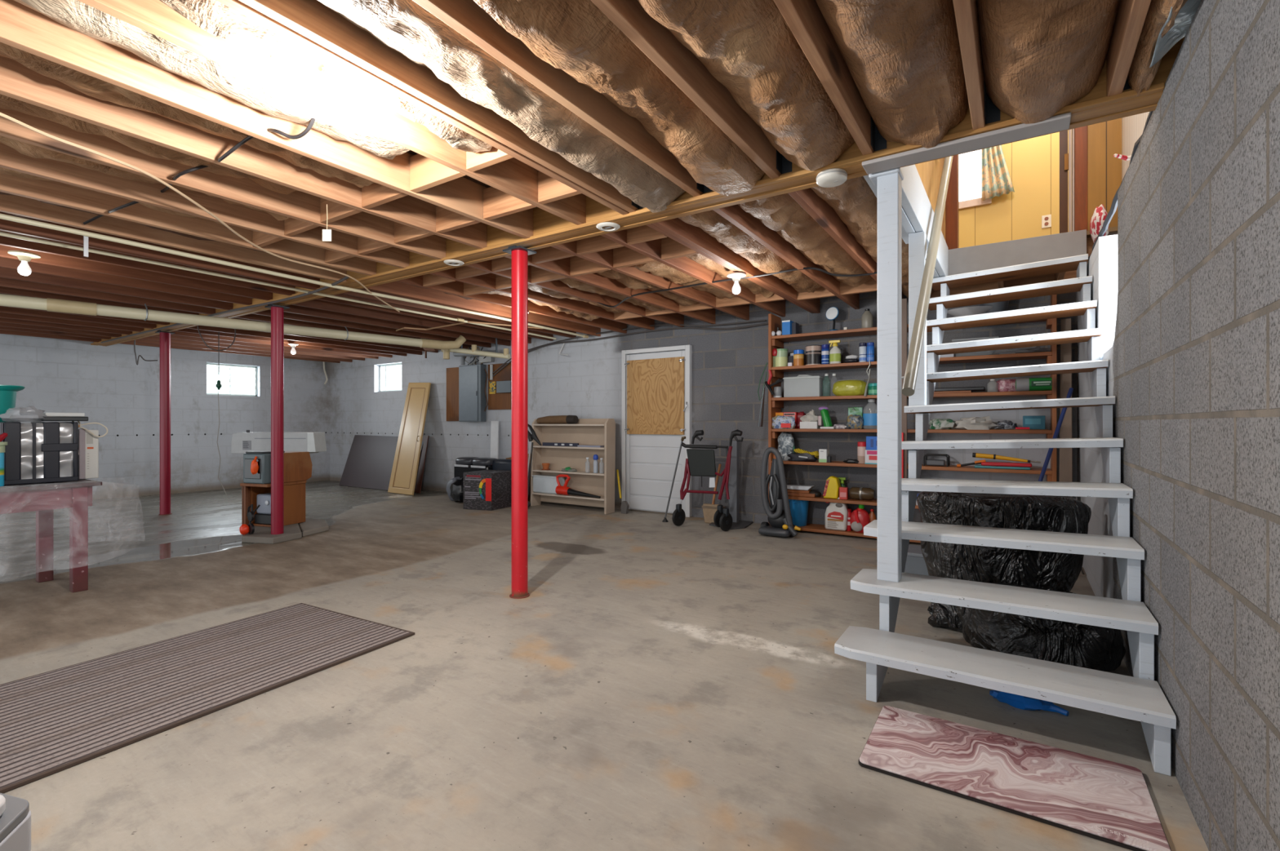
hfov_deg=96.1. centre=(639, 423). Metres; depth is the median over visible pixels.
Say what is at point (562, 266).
joist
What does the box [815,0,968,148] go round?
insulation batt
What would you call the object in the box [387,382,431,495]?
door
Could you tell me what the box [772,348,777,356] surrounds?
trinket
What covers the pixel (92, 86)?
insulation batt
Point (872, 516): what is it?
bottle
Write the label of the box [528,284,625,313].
insulation batt
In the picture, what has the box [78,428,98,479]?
heater
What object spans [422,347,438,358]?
pipe stub
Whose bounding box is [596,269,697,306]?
insulation batt
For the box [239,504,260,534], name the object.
tool
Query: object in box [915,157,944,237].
wall
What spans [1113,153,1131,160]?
striped ribbon
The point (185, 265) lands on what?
insulation batt
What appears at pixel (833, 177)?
smoke detector
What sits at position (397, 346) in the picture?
ceiling
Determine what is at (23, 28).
joist
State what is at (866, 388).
tool
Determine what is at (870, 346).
can
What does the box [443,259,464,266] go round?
smoke detector
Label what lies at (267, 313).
joist
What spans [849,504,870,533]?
jug
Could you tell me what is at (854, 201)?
insulation batt
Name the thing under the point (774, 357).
carton
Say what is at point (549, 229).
ceiling beam
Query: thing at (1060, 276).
ceiling
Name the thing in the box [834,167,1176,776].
staircase
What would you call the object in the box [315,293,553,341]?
joist
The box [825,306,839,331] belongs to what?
mirror
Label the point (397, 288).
joist
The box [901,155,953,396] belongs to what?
handrail
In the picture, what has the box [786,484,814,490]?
tray
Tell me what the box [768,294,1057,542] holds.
shelves
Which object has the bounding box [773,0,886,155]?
joist
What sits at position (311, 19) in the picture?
joist
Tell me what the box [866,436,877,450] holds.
carton
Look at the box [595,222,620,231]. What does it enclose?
smoke detector
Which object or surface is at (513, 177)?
joist
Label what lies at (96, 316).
ceiling
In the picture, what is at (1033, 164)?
wall
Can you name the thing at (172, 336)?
ceiling
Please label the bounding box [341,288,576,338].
joist
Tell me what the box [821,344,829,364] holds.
aerosol can
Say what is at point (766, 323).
cable
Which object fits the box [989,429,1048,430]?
paper
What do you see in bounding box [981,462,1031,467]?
plastic tray
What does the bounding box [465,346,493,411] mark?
wiring tangle
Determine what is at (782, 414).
box
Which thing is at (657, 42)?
joist
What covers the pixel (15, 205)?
joist
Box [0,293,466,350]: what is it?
drain pipe
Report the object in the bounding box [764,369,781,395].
clamp
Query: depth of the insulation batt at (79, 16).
1.95 m
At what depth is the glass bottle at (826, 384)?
5.70 m
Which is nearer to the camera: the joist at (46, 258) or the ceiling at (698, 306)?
the joist at (46, 258)
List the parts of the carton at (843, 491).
printed panel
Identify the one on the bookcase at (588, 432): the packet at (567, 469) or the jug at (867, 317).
the packet at (567, 469)
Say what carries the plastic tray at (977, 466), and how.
on the shelves at (775, 404)
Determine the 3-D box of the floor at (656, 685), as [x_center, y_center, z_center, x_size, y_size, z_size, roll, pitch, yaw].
[-2.916,1.160,4.668,12.800,0.120,8.000,0,0,33]
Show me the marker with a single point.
(1016, 428)
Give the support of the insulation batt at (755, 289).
attached to the ceiling at (411, 152)
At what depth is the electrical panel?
8.74 m
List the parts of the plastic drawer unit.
panel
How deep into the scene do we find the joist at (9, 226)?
3.94 m
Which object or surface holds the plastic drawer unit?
on the plastic sheet
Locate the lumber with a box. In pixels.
[1058,318,1072,497]
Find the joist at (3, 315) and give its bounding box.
[0,312,143,332]
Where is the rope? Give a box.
[793,448,818,459]
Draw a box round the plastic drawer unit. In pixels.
[0,422,78,485]
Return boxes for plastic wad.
[0,405,47,422]
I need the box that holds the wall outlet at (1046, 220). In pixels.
[1041,214,1051,228]
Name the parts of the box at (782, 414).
printed panel, printed panel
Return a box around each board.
[338,435,423,490]
[413,435,428,493]
[488,363,511,409]
[786,488,811,493]
[787,492,815,497]
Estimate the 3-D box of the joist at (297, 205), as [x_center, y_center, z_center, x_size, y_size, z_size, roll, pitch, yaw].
[-2.542,-1.230,2.208,0.040,0.190,4.300,0,0,33]
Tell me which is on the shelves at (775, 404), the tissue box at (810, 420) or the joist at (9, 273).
the tissue box at (810, 420)
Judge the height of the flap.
0.062 m
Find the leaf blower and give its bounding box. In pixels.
[555,474,600,498]
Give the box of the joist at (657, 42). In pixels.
[590,0,791,178]
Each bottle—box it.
[593,454,598,473]
[817,406,832,426]
[822,373,831,396]
[828,340,840,364]
[838,477,845,487]
[846,508,851,531]
[869,509,875,522]
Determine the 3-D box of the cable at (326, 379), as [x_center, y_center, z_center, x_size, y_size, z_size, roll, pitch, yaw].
[-5.923,-1.026,10.835,0.030,0.597,0.092,0,0,33]
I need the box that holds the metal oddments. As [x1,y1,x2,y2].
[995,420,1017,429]
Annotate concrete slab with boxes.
[241,518,328,544]
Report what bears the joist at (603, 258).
attached to the ceiling at (411, 152)
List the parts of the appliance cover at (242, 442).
plate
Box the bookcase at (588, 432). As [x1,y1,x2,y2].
[530,418,615,514]
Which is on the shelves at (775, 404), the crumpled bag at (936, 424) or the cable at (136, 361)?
the crumpled bag at (936, 424)
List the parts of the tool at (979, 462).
black handle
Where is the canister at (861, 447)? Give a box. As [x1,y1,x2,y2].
[857,441,866,463]
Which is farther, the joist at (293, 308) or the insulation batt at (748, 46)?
the joist at (293, 308)
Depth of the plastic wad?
3.64 m
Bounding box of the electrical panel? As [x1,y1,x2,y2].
[446,364,485,422]
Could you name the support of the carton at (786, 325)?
on the shelves at (775, 404)
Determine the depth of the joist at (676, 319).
5.34 m
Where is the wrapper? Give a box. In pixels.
[832,424,846,429]
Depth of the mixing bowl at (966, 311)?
4.95 m
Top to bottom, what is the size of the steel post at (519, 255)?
2.212 m
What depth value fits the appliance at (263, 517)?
5.81 m
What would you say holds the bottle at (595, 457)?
on the bookcase at (588, 432)
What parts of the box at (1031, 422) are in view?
printed panel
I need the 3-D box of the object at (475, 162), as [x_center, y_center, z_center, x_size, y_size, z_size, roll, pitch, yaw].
[-0.658,-1.225,2.532,0.276,0.160,0.038,0,0,33]
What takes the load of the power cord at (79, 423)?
on the plastic drawer unit
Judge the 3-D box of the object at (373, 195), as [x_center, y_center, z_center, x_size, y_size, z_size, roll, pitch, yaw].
[-1.309,-1.224,2.959,0.368,0.162,0.038,0,0,33]
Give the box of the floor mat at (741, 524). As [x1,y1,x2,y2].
[709,520,753,529]
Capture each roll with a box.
[536,415,577,424]
[1015,377,1052,391]
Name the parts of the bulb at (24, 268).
bulb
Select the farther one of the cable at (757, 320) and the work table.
the cable at (757, 320)
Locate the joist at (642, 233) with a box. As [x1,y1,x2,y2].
[626,225,666,244]
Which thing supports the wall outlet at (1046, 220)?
attached to the wall at (1033, 164)
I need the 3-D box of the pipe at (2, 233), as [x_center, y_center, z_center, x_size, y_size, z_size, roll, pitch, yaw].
[-3.045,-1.105,4.453,0.044,0.055,7.101,0,0,33]
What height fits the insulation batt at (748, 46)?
0.213 m
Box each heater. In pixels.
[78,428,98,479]
[243,450,284,484]
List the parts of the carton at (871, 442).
printed panel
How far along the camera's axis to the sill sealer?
3.02 m
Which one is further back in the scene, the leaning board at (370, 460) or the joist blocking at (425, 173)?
the leaning board at (370, 460)
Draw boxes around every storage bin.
[531,475,564,494]
[782,374,824,397]
[951,336,998,356]
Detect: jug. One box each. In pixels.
[825,497,848,531]
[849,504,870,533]
[861,308,872,328]
[862,399,877,429]
[906,343,908,359]
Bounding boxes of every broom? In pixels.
[616,469,629,514]
[702,464,725,523]
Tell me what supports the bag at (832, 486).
on the shelves at (775, 404)
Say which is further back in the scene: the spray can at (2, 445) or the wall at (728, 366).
the wall at (728, 366)
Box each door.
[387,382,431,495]
[622,344,691,517]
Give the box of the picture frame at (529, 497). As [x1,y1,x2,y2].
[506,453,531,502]
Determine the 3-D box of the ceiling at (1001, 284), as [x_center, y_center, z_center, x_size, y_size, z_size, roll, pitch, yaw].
[3.040,-1.248,4.847,0.040,0.215,0.760,0,0,33]
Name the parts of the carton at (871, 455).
printed panel, printed panel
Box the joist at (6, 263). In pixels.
[0,257,252,305]
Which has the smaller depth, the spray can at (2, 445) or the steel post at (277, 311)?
the spray can at (2, 445)
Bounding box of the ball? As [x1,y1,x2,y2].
[776,330,782,335]
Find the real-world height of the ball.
0.056 m
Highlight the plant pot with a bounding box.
[541,463,550,470]
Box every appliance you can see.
[0,793,31,850]
[254,493,271,524]
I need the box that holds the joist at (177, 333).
[171,331,392,357]
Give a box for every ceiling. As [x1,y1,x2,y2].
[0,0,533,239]
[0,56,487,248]
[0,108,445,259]
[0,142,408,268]
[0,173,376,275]
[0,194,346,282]
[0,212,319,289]
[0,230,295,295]
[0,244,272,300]
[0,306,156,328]
[0,317,132,334]
[0,322,121,337]
[0,326,111,339]
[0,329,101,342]
[2,306,169,325]
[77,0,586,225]
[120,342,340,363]
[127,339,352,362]
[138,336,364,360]
[152,334,378,359]
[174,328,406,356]
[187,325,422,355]
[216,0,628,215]
[232,317,440,350]
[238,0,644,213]
[252,231,284,248]
[262,331,438,352]
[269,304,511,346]
[284,217,319,236]
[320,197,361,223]
[324,248,355,263]
[357,236,391,255]
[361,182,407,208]
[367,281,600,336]
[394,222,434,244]
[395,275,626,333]
[406,150,537,208]
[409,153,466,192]
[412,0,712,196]
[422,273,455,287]
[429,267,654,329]
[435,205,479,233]
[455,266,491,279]
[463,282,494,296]
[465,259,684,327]
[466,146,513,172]
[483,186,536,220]
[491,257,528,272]
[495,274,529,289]
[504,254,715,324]
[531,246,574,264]
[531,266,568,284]
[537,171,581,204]
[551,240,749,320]
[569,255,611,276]
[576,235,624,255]
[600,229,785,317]
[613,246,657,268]
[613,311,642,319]
[645,308,675,316]
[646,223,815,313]
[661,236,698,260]
[679,302,713,312]
[715,296,751,307]
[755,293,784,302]
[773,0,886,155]
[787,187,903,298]
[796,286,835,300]
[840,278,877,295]
[997,280,1004,288]
[1054,271,1065,280]
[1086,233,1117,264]
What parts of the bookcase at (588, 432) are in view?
panel, shelf, shelf, shelf, shelf, panel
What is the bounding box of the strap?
[843,458,858,463]
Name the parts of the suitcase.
trim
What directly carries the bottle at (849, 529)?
on the shelves at (775, 404)
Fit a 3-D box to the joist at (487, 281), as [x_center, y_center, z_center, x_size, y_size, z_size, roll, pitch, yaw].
[-0.733,-1.235,5.710,0.040,0.180,3.260,0,0,33]
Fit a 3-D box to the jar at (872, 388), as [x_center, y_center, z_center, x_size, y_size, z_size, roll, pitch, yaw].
[2.213,-0.322,5.438,0.114,0.113,0.113,0,0,33]
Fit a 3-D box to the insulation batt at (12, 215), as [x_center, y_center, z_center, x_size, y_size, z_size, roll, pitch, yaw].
[-3.760,-1.249,2.984,0.366,0.148,4.260,0,0,33]
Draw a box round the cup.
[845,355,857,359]
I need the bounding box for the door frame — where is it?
[945,125,1087,249]
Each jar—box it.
[773,386,782,397]
[793,349,804,365]
[849,487,875,500]
[867,382,877,395]
[986,379,998,392]
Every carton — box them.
[463,470,511,511]
[773,355,775,367]
[782,320,793,335]
[787,355,793,363]
[787,362,793,366]
[791,322,799,334]
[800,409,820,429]
[818,448,827,462]
[839,487,848,499]
[864,449,877,464]
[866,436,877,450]
[940,354,954,357]
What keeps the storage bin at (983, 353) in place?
on the shelves at (775, 404)
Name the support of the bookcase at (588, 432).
on the floor at (656, 685)
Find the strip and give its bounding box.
[490,421,498,459]
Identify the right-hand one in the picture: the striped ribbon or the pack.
the striped ribbon
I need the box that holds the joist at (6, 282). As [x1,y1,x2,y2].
[0,277,215,314]
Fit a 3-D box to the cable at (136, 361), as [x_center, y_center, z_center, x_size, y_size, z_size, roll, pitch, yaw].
[-6.913,-1.065,8.054,0.015,0.519,0.261,0,0,33]
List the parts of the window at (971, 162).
sheer panel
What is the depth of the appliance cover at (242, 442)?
6.95 m
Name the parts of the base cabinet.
frame, frame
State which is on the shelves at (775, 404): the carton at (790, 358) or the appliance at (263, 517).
the carton at (790, 358)
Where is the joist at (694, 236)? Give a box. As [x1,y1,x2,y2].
[652,217,819,313]
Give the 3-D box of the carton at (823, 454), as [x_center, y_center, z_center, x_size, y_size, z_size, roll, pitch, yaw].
[1.811,0.320,5.689,0.075,0.129,0.042,0,0,33]
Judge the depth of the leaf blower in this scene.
7.29 m
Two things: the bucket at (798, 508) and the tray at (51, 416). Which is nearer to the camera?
the tray at (51, 416)
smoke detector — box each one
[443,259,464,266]
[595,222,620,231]
[816,168,847,187]
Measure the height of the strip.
1.136 m
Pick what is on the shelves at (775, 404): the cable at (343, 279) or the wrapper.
the wrapper
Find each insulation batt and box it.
[0,42,377,187]
[0,93,301,194]
[0,135,289,220]
[0,167,229,226]
[0,191,266,253]
[0,211,322,279]
[13,0,409,159]
[159,0,492,152]
[185,265,246,277]
[317,0,685,213]
[414,285,530,312]
[473,0,764,195]
[482,290,599,320]
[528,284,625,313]
[555,277,664,311]
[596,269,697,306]
[632,261,736,299]
[637,0,854,171]
[678,209,821,293]
[685,253,773,297]
[737,193,872,287]
[810,176,933,298]
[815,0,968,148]
[977,0,1119,124]
[1127,0,1187,96]
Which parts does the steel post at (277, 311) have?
plate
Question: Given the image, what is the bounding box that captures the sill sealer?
[1088,111,1152,260]
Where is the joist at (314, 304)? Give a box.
[291,299,531,343]
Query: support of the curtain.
hanging from the window at (971, 162)
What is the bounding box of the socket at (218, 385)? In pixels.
[215,380,222,390]
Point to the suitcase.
(500, 464)
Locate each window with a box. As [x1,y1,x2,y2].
[206,363,257,396]
[379,363,401,391]
[959,149,991,209]
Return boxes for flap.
[1149,0,1200,67]
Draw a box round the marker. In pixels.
[1015,426,1029,429]
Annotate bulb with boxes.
[7,250,40,275]
[288,342,298,354]
[727,272,746,294]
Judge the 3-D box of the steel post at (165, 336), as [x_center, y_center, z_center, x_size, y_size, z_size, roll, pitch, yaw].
[-5.728,-0.006,6.945,0.150,2.212,0.150,0,0,33]
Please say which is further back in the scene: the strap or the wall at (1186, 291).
the strap
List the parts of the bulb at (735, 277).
bulb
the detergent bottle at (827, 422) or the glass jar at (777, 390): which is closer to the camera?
the detergent bottle at (827, 422)
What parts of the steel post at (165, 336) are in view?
plate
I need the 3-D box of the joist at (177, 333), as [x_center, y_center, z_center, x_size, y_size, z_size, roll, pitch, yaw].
[-5.215,-1.235,8.654,0.040,0.181,3.260,0,0,33]
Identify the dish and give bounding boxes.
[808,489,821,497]
[820,426,835,429]
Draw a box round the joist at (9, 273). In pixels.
[0,267,232,310]
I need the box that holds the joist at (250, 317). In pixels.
[235,313,471,349]
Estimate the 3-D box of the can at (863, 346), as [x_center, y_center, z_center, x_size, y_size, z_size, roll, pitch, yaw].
[2.128,-0.674,5.494,0.068,0.187,0.068,0,0,33]
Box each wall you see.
[0,333,329,500]
[329,291,1076,524]
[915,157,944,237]
[944,206,945,239]
[959,129,1068,248]
[1076,0,1279,850]
[1087,118,1121,231]
[1121,111,1149,181]
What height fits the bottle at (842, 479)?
0.200 m
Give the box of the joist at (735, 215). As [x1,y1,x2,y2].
[712,204,859,309]
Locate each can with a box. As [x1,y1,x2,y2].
[0,441,7,486]
[775,348,787,367]
[805,345,821,365]
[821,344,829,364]
[858,342,866,362]
[866,342,874,361]
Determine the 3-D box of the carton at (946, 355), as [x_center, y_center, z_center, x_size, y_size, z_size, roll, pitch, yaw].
[2.734,-0.633,5.118,0.106,0.106,0.102,0,0,33]
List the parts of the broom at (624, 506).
handle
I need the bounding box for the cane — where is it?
[662,436,685,522]
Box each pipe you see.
[0,213,588,338]
[0,231,555,339]
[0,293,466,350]
[440,337,510,364]
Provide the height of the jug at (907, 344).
0.191 m
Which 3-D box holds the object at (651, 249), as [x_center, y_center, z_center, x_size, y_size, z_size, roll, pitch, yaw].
[0.646,-1.232,4.804,0.040,0.185,3.260,0,0,33]
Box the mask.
[843,355,858,363]
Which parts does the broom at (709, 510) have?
handle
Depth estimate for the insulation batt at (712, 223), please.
3.91 m
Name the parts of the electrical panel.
panel door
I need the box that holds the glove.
[250,456,258,475]
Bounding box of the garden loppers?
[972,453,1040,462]
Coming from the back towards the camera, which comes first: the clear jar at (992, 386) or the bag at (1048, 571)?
the clear jar at (992, 386)
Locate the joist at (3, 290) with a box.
[0,286,199,315]
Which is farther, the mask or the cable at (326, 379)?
the cable at (326, 379)
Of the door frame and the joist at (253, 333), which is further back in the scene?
the joist at (253, 333)
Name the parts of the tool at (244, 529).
frame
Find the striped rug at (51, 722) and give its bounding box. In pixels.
[0,603,414,793]
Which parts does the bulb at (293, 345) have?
bulb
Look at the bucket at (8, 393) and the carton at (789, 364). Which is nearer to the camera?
the bucket at (8, 393)
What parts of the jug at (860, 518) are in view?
spout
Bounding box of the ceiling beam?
[90,36,1185,346]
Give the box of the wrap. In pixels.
[989,346,1048,355]
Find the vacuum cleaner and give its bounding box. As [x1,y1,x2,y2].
[758,447,800,537]
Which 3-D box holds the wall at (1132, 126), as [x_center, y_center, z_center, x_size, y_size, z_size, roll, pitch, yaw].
[1.996,-2.494,1.572,0.389,2.711,8.220,0,0,33]
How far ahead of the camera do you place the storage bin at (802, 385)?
5.80 m
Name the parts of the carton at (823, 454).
printed panel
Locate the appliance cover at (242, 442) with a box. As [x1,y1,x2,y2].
[231,430,326,453]
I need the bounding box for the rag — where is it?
[953,416,997,430]
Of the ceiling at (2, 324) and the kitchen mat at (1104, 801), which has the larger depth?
the ceiling at (2, 324)
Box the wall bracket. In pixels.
[556,338,577,355]
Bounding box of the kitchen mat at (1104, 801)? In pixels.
[858,706,1171,850]
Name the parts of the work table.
leg, leg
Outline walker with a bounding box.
[671,429,743,531]
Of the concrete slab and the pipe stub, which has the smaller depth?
the concrete slab
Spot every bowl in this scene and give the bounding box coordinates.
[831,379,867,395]
[946,306,993,316]
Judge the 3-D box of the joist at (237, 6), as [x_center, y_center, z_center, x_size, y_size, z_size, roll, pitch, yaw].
[-1.241,-1.230,1.353,0.040,0.190,4.300,0,0,33]
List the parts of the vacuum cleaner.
cord, motor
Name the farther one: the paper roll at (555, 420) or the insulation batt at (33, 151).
the paper roll at (555, 420)
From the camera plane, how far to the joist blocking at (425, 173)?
2.75 m
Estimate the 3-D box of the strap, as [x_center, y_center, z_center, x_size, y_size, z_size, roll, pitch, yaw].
[2.043,0.364,5.552,0.159,0.041,0.066,0,0,33]
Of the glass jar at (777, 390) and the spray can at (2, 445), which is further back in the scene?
the glass jar at (777, 390)
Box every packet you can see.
[560,466,577,471]
[772,415,795,428]
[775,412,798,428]
[796,411,805,428]
[996,378,1017,391]
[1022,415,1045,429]
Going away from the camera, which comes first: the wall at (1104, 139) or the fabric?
the wall at (1104, 139)
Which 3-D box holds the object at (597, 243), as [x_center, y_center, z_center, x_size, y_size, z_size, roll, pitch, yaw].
[-0.265,-1.223,3.798,0.368,0.163,0.038,0,0,33]
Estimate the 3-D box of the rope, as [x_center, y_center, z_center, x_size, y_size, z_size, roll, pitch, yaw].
[1.685,0.306,5.807,0.261,0.104,0.089,0,0,33]
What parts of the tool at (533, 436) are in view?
loop handle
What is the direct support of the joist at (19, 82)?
attached to the ceiling at (411, 152)
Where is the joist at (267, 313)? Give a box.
[252,310,491,347]
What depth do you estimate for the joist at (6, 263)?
4.77 m
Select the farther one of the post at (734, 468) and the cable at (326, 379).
the cable at (326, 379)
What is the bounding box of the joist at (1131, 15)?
[1106,0,1151,96]
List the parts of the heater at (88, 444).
grey rail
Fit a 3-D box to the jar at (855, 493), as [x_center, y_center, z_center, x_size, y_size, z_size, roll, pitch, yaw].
[2.146,0.678,5.554,0.220,0.128,0.126,0,0,33]
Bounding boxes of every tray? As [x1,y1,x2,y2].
[41,413,88,421]
[577,444,604,447]
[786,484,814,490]
[974,464,1030,470]
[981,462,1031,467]
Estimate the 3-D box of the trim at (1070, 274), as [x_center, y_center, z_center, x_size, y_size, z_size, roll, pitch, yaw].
[3.311,-1.248,5.123,1.310,0.223,0.200,0,0,33]
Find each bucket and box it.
[0,385,24,422]
[788,499,808,526]
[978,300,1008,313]
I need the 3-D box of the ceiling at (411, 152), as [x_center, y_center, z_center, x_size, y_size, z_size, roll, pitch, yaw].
[-3.232,-1.340,4.815,11.910,0.030,7.900,0,0,33]
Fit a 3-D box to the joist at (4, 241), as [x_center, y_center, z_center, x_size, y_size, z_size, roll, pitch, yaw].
[-4.266,-1.231,3.341,0.040,0.188,4.300,0,0,33]
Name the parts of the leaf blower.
handle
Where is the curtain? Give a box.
[981,145,1014,200]
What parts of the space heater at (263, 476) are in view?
glass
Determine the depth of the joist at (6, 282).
5.28 m
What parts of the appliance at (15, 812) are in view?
white lid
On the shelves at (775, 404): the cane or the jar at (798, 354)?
the jar at (798, 354)
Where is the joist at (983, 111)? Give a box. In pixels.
[952,0,999,129]
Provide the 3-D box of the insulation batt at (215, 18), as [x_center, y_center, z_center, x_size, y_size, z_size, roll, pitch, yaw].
[-1.621,-1.234,1.065,0.274,0.179,3.400,0,0,33]
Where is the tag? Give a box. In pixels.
[322,204,331,241]
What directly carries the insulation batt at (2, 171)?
attached to the ceiling at (411, 152)
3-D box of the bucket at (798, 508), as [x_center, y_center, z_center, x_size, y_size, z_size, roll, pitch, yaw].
[1.620,0.893,5.911,0.252,0.301,0.250,0,0,33]
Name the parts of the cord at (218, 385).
cord, cord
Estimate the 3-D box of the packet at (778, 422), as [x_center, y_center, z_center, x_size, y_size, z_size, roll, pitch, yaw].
[1.470,-0.015,5.909,0.258,0.140,0.095,0,0,33]
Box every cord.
[71,421,107,454]
[215,332,241,498]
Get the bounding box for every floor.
[0,480,1208,850]
[1086,226,1117,237]
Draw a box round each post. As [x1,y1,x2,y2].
[155,330,175,515]
[264,304,289,534]
[502,245,536,599]
[728,440,738,522]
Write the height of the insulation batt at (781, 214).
0.179 m
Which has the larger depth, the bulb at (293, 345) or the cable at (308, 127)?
the bulb at (293, 345)
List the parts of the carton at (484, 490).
red panel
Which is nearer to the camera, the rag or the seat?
the rag
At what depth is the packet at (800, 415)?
5.91 m
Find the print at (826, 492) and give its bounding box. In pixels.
[822,480,829,496]
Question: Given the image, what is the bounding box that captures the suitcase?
[492,458,529,496]
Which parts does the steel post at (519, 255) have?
plate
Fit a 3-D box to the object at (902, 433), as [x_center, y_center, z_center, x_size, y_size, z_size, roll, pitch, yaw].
[2.363,0.546,5.215,0.044,0.926,0.032,0,0,33]
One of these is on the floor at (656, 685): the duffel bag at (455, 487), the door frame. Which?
the duffel bag at (455, 487)
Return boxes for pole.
[1038,387,1073,481]
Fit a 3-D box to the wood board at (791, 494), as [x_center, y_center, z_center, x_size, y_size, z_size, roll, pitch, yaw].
[1.634,0.723,5.884,0.340,0.034,0.130,0,0,33]
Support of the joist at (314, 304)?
attached to the ceiling at (411, 152)
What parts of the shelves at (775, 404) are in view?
shelf, shelf, shelf, shelf, shelf, shelf, shelf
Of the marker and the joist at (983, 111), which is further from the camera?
the marker
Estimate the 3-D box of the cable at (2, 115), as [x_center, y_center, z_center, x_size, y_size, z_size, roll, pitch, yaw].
[-2.324,-1.108,3.813,0.242,0.048,3.591,0,0,0]
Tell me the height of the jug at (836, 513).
0.324 m
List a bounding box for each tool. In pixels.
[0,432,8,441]
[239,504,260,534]
[528,424,541,507]
[863,360,870,396]
[956,459,986,467]
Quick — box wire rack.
[923,453,950,466]
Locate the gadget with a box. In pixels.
[826,456,831,462]
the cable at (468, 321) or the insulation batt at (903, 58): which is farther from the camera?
the cable at (468, 321)
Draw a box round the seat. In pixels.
[453,457,497,479]
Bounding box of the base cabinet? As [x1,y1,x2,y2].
[240,451,312,527]
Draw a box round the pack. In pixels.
[777,431,795,461]
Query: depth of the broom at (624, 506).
7.01 m
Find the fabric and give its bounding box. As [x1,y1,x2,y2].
[786,452,818,462]
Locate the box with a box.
[904,544,928,576]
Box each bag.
[445,476,463,502]
[822,475,840,498]
[846,407,863,429]
[916,491,1091,591]
[927,602,962,633]
[928,418,956,429]
[956,582,1125,671]
[989,690,1069,716]
[1089,204,1108,243]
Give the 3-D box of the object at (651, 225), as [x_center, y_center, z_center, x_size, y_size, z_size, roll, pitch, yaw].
[0.913,-1.235,4.629,0.040,0.180,3.260,0,0,33]
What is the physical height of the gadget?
0.059 m
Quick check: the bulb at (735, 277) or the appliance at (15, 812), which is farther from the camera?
the bulb at (735, 277)
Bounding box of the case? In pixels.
[933,386,985,393]
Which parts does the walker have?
seat panel, red frame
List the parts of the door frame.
open door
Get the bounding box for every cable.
[0,112,399,311]
[83,118,315,224]
[100,275,349,342]
[133,339,157,365]
[196,325,235,351]
[323,361,328,384]
[395,320,542,331]
[488,322,768,380]
[492,320,765,373]
[596,266,877,307]
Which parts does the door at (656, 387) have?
plywood panel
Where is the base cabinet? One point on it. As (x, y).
(298, 465)
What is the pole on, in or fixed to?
on the floor at (656, 685)
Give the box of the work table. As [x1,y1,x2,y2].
[0,479,102,592]
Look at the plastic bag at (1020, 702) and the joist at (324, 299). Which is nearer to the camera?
the plastic bag at (1020, 702)
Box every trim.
[863,164,948,278]
[929,270,1076,297]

